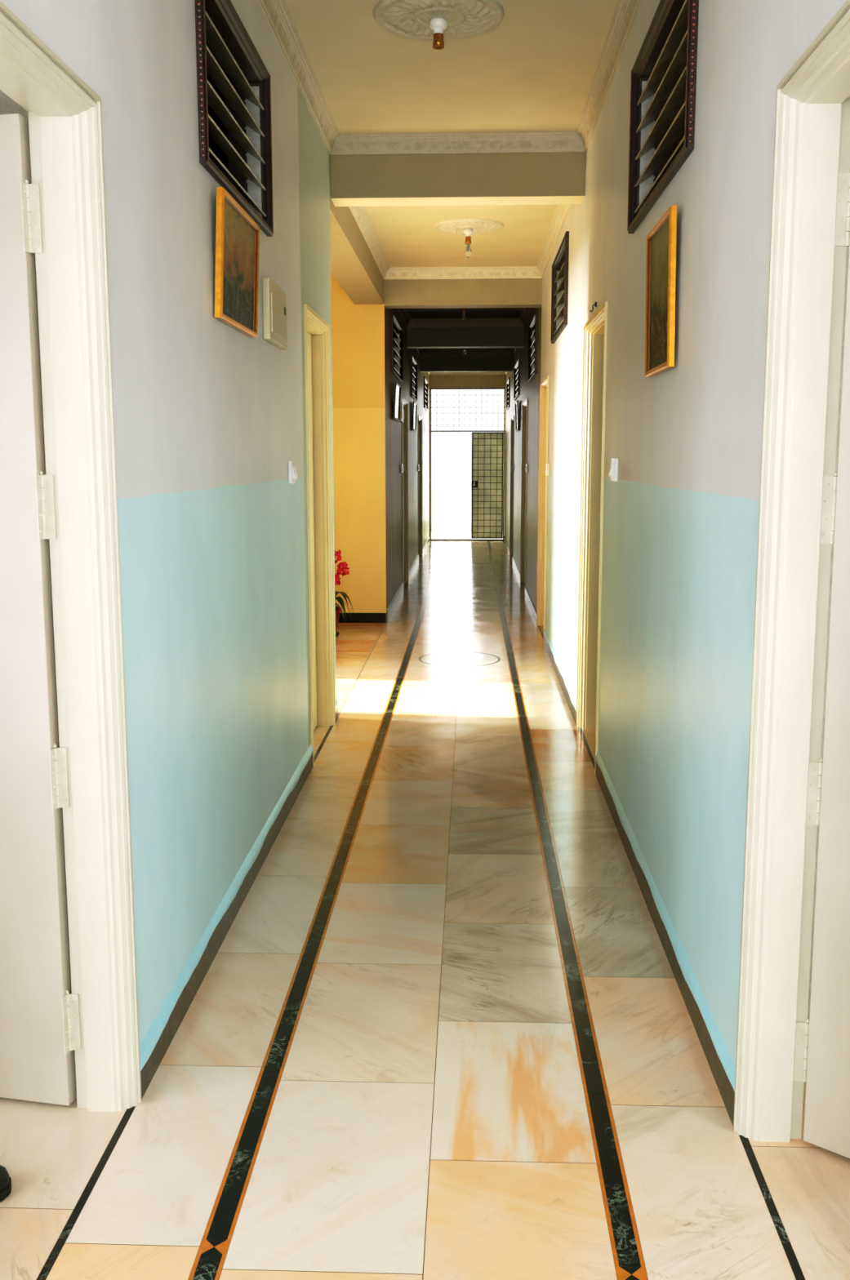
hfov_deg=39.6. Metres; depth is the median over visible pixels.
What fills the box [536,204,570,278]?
crown molding
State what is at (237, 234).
framed picture
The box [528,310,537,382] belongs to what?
window
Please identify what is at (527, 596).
baseboard
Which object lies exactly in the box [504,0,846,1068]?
wall
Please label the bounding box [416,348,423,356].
crown molding
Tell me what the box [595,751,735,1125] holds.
baseboard
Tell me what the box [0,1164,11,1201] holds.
shoe
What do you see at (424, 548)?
baseboard
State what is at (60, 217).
door
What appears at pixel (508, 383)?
window
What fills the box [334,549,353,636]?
potted plant
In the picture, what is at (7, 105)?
wall
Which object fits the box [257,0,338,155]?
crown molding
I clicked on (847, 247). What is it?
wall
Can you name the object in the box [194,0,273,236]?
window
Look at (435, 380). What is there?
wall
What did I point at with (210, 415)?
wall
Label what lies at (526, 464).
light switch
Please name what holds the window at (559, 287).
in the wall at (680, 522)
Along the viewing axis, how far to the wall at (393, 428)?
12.88 m
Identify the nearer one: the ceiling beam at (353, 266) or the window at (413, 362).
the ceiling beam at (353, 266)
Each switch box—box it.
[262,277,287,349]
[399,398,404,422]
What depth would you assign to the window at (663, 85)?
3.86 m
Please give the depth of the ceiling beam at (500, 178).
6.33 m
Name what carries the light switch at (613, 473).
attached to the wall at (680, 522)
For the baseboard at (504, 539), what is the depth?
19.77 m
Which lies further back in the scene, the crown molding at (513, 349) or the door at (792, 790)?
the crown molding at (513, 349)
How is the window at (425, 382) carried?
in the wall at (393, 428)
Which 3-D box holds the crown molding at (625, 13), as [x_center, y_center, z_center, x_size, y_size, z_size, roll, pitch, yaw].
[0.640,-1.913,1.518,0.055,0.092,9.630,0,9,2]
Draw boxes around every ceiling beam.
[328,153,384,304]
[329,151,586,206]
[383,278,542,308]
[406,326,524,348]
[420,355,513,372]
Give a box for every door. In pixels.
[0,0,142,1111]
[303,304,335,765]
[401,398,408,591]
[417,415,422,555]
[509,415,514,556]
[520,398,528,593]
[536,375,548,630]
[576,301,607,773]
[733,0,849,1158]
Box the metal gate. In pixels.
[430,387,505,540]
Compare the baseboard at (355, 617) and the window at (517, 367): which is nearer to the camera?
the baseboard at (355, 617)
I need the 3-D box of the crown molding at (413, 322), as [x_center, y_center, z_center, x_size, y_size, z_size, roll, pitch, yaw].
[0.470,-3.703,13.762,1.367,0.092,0.055,0,9,2]
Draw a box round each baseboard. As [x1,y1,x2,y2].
[139,743,313,1099]
[334,698,337,722]
[337,613,386,622]
[386,581,404,622]
[408,554,418,581]
[422,536,429,554]
[503,536,509,553]
[511,556,519,580]
[524,586,537,622]
[543,628,576,724]
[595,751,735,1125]
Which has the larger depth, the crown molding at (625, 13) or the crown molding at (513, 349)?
the crown molding at (513, 349)
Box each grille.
[431,389,503,431]
[472,433,502,537]
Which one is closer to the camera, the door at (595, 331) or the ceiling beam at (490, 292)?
the door at (595, 331)
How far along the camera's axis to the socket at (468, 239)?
8.34 m
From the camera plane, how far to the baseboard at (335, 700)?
6.69 m
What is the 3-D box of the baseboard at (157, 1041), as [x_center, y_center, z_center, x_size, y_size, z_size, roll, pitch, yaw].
[-0.604,0.782,4.209,0.013,0.117,3.008,0,9,2]
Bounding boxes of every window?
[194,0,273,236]
[391,311,403,382]
[410,353,417,401]
[423,376,427,410]
[506,377,510,410]
[513,356,519,400]
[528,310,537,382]
[550,231,568,343]
[626,0,698,233]
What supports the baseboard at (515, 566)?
attached to the wall at (680, 522)
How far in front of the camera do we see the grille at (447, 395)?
21.14 m
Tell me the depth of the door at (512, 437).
17.93 m
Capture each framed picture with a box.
[214,186,259,337]
[392,381,400,421]
[412,400,417,431]
[515,400,519,431]
[644,205,676,377]
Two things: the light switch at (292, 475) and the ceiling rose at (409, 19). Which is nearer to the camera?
the ceiling rose at (409, 19)
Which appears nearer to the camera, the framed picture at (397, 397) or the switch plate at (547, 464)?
the switch plate at (547, 464)
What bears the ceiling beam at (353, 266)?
attached to the ceiling
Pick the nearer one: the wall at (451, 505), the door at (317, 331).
the door at (317, 331)
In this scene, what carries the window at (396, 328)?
in the wall at (393, 428)
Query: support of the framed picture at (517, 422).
attached to the wall at (680, 522)
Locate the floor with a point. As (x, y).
(443, 1028)
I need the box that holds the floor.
[0,540,849,1279]
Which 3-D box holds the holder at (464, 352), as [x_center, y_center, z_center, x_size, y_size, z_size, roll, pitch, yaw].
[0.532,-3.884,15.684,0.072,0.197,0.072,0,9,2]
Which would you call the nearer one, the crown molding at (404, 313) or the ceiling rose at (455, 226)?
the ceiling rose at (455, 226)
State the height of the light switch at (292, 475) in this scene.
0.095 m
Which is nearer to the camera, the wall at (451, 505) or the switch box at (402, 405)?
the switch box at (402, 405)
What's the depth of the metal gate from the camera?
21.28 m
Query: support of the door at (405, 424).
in the wall at (393, 428)
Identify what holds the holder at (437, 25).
attached to the ceiling rose at (409, 19)
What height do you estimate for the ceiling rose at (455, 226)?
0.030 m
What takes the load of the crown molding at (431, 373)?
attached to the wall at (435, 380)
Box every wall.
[0,0,336,1044]
[0,89,228,993]
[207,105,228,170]
[330,273,386,613]
[384,306,429,613]
[429,374,506,540]
[431,485,471,530]
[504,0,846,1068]
[807,246,848,1018]
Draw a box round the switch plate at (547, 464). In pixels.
[546,463,549,475]
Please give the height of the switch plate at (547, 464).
0.095 m
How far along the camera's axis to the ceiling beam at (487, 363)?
17.37 m
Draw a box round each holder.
[429,17,447,49]
[461,307,466,321]
[462,228,473,258]
[462,348,466,355]
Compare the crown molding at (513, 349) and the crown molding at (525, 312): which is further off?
the crown molding at (513, 349)
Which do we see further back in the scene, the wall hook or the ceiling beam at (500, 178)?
the ceiling beam at (500, 178)
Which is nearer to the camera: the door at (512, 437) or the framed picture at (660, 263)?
the framed picture at (660, 263)
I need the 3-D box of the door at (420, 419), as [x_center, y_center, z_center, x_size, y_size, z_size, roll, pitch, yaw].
[-0.138,-2.250,17.480,0.148,2.077,1.194,0,9,2]
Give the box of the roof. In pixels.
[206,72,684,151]
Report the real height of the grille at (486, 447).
1.877 m
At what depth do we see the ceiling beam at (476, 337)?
13.81 m
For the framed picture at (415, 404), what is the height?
0.360 m
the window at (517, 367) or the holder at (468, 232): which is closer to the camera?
the holder at (468, 232)
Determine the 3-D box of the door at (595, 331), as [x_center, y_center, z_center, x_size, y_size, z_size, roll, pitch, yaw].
[1.289,-0.509,5.872,0.942,2.159,1.009,0,9,2]
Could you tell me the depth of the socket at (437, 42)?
4.57 m
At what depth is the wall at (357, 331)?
10.47 m
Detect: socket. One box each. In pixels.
[432,32,444,49]
[465,236,471,244]
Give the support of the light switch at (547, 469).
attached to the wall at (680, 522)
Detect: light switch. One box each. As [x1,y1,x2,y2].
[288,461,297,484]
[524,463,528,473]
[544,463,549,475]
[608,457,617,481]
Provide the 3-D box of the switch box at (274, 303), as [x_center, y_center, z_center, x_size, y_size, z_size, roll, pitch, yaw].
[-0.571,-1.245,4.519,0.032,0.220,0.400,0,9,2]
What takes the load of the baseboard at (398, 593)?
attached to the wall at (393, 428)
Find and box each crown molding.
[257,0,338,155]
[330,131,584,155]
[348,206,390,279]
[384,266,541,279]
[397,308,411,327]
[407,318,523,327]
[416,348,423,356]
[420,349,512,356]
[429,372,505,374]
[509,347,515,355]
[519,307,531,326]
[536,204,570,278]
[576,0,642,151]
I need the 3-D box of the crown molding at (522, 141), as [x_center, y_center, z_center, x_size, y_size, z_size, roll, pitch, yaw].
[0.172,-2.643,6.272,1.367,0.092,0.055,0,9,2]
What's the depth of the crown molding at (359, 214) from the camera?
8.55 m
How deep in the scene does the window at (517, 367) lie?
15.88 m
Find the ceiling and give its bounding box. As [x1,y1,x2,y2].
[284,0,618,350]
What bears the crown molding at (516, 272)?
attached to the wall at (357, 331)
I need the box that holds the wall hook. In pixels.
[589,302,596,312]
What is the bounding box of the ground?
[431,530,471,538]
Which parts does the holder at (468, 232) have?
light bulb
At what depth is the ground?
23.40 m
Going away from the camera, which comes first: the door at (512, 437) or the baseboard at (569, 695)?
the baseboard at (569, 695)
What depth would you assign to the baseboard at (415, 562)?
15.48 m
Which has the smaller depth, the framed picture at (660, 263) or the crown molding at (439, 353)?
the framed picture at (660, 263)
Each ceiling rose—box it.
[373,0,503,40]
[432,218,503,235]
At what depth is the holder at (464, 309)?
12.11 m
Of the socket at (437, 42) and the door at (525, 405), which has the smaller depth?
the socket at (437, 42)
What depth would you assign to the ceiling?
5.46 m
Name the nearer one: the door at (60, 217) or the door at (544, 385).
the door at (60, 217)
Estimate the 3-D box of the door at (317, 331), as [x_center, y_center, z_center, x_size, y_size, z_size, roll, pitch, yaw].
[-0.591,-0.529,5.992,0.140,2.167,0.914,0,9,2]

